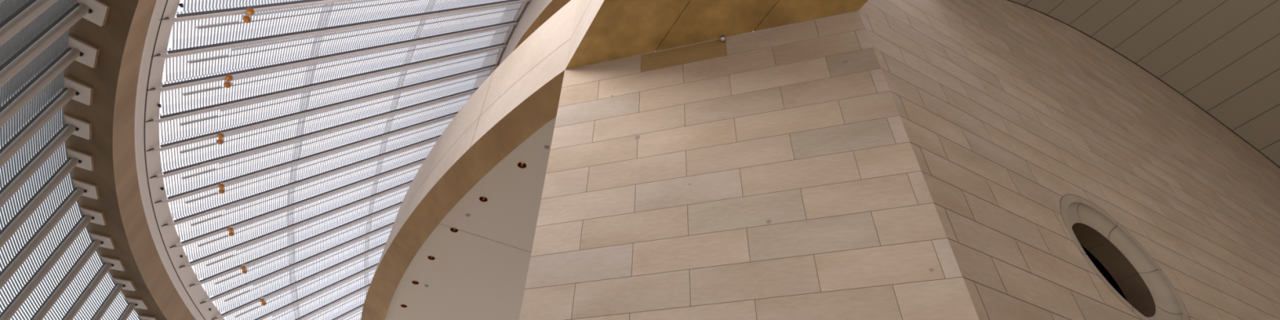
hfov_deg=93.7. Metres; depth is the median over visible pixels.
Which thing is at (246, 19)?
ceiling spotlight
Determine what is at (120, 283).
tube
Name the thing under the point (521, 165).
recessed light
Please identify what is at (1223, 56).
ceiling
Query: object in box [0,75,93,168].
beam
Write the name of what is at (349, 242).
tube
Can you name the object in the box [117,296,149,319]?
tube
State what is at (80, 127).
beam
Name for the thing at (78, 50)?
tube
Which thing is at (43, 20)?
blind
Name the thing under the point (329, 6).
blind
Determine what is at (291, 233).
blind
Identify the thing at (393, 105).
blind
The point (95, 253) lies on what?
blind
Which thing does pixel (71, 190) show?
blind
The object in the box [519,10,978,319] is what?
wall
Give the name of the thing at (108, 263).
beam
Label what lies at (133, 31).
arch
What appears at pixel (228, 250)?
tube
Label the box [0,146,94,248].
beam
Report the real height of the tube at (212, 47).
8.988 m
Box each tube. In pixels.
[0,0,57,46]
[0,0,111,87]
[0,34,99,128]
[0,177,99,289]
[0,205,106,319]
[30,231,115,319]
[90,276,137,319]
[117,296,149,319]
[137,314,157,319]
[144,43,507,123]
[146,20,518,92]
[146,64,498,151]
[149,87,478,178]
[151,0,531,58]
[155,111,458,204]
[159,0,355,22]
[161,134,440,226]
[169,157,426,248]
[178,179,413,268]
[188,201,402,286]
[200,222,394,303]
[211,242,386,319]
[253,262,378,319]
[294,283,370,319]
[331,303,364,319]
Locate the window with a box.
[1059,195,1190,319]
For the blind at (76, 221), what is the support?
attached to the skylight at (7, 7)
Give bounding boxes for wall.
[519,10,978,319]
[858,0,1279,319]
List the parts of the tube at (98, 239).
rail, socket plate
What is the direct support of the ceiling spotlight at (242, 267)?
attached to the tube at (371, 215)
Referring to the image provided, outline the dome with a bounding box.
[720,35,725,41]
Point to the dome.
(722, 38)
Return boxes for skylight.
[0,0,140,319]
[160,0,529,319]
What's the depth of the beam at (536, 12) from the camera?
21.62 m
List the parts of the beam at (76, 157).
rail, socket plate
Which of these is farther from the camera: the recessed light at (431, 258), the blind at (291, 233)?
the blind at (291, 233)
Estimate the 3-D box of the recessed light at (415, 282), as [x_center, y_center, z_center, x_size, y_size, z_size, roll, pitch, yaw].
[-7.534,4.045,20.190,0.242,0.208,0.242,2,-43,0]
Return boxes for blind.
[0,0,26,19]
[0,0,75,62]
[0,3,74,105]
[0,47,66,145]
[0,87,63,186]
[0,124,67,229]
[0,157,73,271]
[0,187,82,312]
[0,215,91,319]
[28,240,102,319]
[61,263,115,319]
[89,284,128,319]
[116,303,140,319]
[160,42,502,142]
[160,63,493,169]
[161,19,513,113]
[164,85,479,195]
[165,0,522,82]
[169,109,459,218]
[172,0,497,48]
[176,133,442,240]
[183,0,284,11]
[184,155,426,260]
[193,177,413,279]
[203,200,403,297]
[213,220,394,313]
[225,240,386,319]
[251,261,378,319]
[293,282,369,319]
[329,302,364,319]
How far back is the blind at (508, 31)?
19.96 m
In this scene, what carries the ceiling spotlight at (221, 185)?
attached to the tube at (228, 181)
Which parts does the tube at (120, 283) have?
rail, socket plate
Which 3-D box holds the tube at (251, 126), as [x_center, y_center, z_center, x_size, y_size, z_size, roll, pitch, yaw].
[-10.226,-2.206,21.858,8.779,9.326,0.104,20,-46,-18]
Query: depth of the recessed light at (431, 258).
19.07 m
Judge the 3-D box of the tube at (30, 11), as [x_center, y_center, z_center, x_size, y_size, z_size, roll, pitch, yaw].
[-10.446,0.531,7.462,0.714,11.979,0.567,-33,-54,32]
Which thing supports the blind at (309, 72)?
attached to the skylight at (512, 12)
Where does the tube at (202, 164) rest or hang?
attached to the skylight at (512, 12)
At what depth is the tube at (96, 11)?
11.62 m
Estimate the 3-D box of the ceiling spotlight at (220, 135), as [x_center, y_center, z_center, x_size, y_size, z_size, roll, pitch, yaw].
[-12.971,-0.686,18.581,0.196,0.266,0.514,23,-47,-21]
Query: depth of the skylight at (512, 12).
22.37 m
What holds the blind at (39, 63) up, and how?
attached to the skylight at (7, 7)
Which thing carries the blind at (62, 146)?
attached to the skylight at (7, 7)
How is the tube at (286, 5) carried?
attached to the skylight at (512, 12)
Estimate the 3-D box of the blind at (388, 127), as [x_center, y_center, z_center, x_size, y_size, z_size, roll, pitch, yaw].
[-11.778,-0.304,24.305,8.368,8.939,1.386,20,-46,-18]
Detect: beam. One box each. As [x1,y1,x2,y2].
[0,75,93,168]
[0,112,92,208]
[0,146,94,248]
[61,254,125,319]
[498,0,570,65]
[564,0,867,70]
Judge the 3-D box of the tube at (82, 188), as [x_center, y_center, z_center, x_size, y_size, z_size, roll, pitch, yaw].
[-15.621,5.163,12.652,0.567,11.979,0.714,21,-46,-19]
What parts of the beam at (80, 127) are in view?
rail, socket plate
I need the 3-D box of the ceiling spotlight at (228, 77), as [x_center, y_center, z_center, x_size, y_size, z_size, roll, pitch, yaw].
[-11.521,-2.225,16.824,0.187,0.266,0.516,27,-48,-24]
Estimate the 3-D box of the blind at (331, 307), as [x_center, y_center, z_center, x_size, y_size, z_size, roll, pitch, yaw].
[-14.375,7.895,33.259,8.599,9.148,1.252,20,-46,-18]
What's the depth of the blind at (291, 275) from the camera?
28.90 m
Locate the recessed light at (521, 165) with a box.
[517,162,526,168]
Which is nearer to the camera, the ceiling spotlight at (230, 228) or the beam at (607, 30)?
the beam at (607, 30)
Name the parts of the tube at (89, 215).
socket plate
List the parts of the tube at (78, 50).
rail, socket plate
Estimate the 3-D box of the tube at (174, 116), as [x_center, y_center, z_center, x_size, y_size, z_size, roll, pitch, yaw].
[-9.572,-2.966,20.911,8.674,9.214,0.104,20,-46,-18]
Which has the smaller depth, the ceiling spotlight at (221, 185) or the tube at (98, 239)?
the tube at (98, 239)
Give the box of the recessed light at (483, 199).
[479,196,487,202]
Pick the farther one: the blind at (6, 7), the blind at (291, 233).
the blind at (291, 233)
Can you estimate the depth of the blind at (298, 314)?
30.51 m
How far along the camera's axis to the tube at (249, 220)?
24.02 m
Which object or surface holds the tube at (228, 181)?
attached to the skylight at (512, 12)
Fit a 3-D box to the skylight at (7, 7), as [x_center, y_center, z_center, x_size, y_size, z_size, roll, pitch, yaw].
[-12.634,3.569,11.947,4.990,13.526,32.091,26,-48,-23]
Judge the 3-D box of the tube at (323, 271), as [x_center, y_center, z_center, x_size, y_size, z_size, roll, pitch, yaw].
[-13.895,4.737,29.553,8.689,9.229,0.104,20,-46,-18]
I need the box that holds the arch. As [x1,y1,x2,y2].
[63,0,225,319]
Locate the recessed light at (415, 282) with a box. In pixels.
[411,280,418,284]
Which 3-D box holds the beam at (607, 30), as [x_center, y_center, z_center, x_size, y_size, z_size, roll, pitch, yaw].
[3.835,-6.655,10.171,4.493,3.135,14.625,21,-46,-19]
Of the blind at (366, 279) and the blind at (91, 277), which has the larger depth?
the blind at (366, 279)
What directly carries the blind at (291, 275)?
attached to the skylight at (512, 12)
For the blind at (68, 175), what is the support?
attached to the skylight at (7, 7)
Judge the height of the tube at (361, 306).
9.226 m
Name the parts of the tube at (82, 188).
rail, socket plate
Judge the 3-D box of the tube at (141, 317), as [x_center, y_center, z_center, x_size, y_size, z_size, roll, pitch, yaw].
[-18.485,10.347,18.333,0.567,11.979,0.714,10,-44,-8]
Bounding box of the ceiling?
[1010,0,1279,167]
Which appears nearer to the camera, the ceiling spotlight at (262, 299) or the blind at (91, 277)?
the blind at (91, 277)
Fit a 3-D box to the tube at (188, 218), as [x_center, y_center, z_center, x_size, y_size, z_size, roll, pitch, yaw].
[-12.023,0.276,24.640,8.756,9.301,0.104,20,-46,-18]
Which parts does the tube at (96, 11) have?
rail, socket plate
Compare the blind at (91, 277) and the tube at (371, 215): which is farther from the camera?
the tube at (371, 215)
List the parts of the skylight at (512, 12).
hinge plate, hinge plate, hinge plate, hinge plate, hinge plate, hinge plate, hinge plate, hinge plate, hinge plate, hinge plate, head frame, head frame, head frame, head frame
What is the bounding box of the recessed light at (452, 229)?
[449,227,457,232]
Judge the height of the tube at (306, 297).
9.227 m
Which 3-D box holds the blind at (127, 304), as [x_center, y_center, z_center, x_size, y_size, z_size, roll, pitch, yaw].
[-18.502,7.972,19.574,0.027,6.647,1.351,11,-44,-9]
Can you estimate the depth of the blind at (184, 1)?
14.77 m
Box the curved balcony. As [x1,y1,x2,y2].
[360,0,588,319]
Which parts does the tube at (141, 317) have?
socket plate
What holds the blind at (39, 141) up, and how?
attached to the skylight at (7, 7)
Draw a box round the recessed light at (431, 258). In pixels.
[426,256,435,260]
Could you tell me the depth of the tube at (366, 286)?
30.18 m
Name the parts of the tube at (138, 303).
rail, socket plate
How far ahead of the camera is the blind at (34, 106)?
12.90 m
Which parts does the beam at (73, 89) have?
rail, socket plate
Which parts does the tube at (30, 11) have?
rail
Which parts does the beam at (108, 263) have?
rail, socket plate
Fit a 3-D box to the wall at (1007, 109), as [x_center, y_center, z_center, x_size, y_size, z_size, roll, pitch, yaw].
[18.241,3.280,16.310,31.728,21.736,0.732,20,-46,-18]
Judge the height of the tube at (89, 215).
11.979 m
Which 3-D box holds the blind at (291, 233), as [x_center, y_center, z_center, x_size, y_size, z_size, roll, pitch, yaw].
[-12.754,1.429,26.242,8.433,9.000,1.374,20,-46,-18]
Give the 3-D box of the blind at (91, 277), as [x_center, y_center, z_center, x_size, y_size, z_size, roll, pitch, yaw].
[-17.732,6.204,17.646,0.027,6.647,1.377,14,-44,-13]
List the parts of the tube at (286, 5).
rail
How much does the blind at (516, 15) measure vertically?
8.733 m
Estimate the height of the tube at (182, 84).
9.101 m
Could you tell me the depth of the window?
11.35 m
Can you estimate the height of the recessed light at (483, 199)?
0.208 m
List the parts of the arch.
sill trim, sill panel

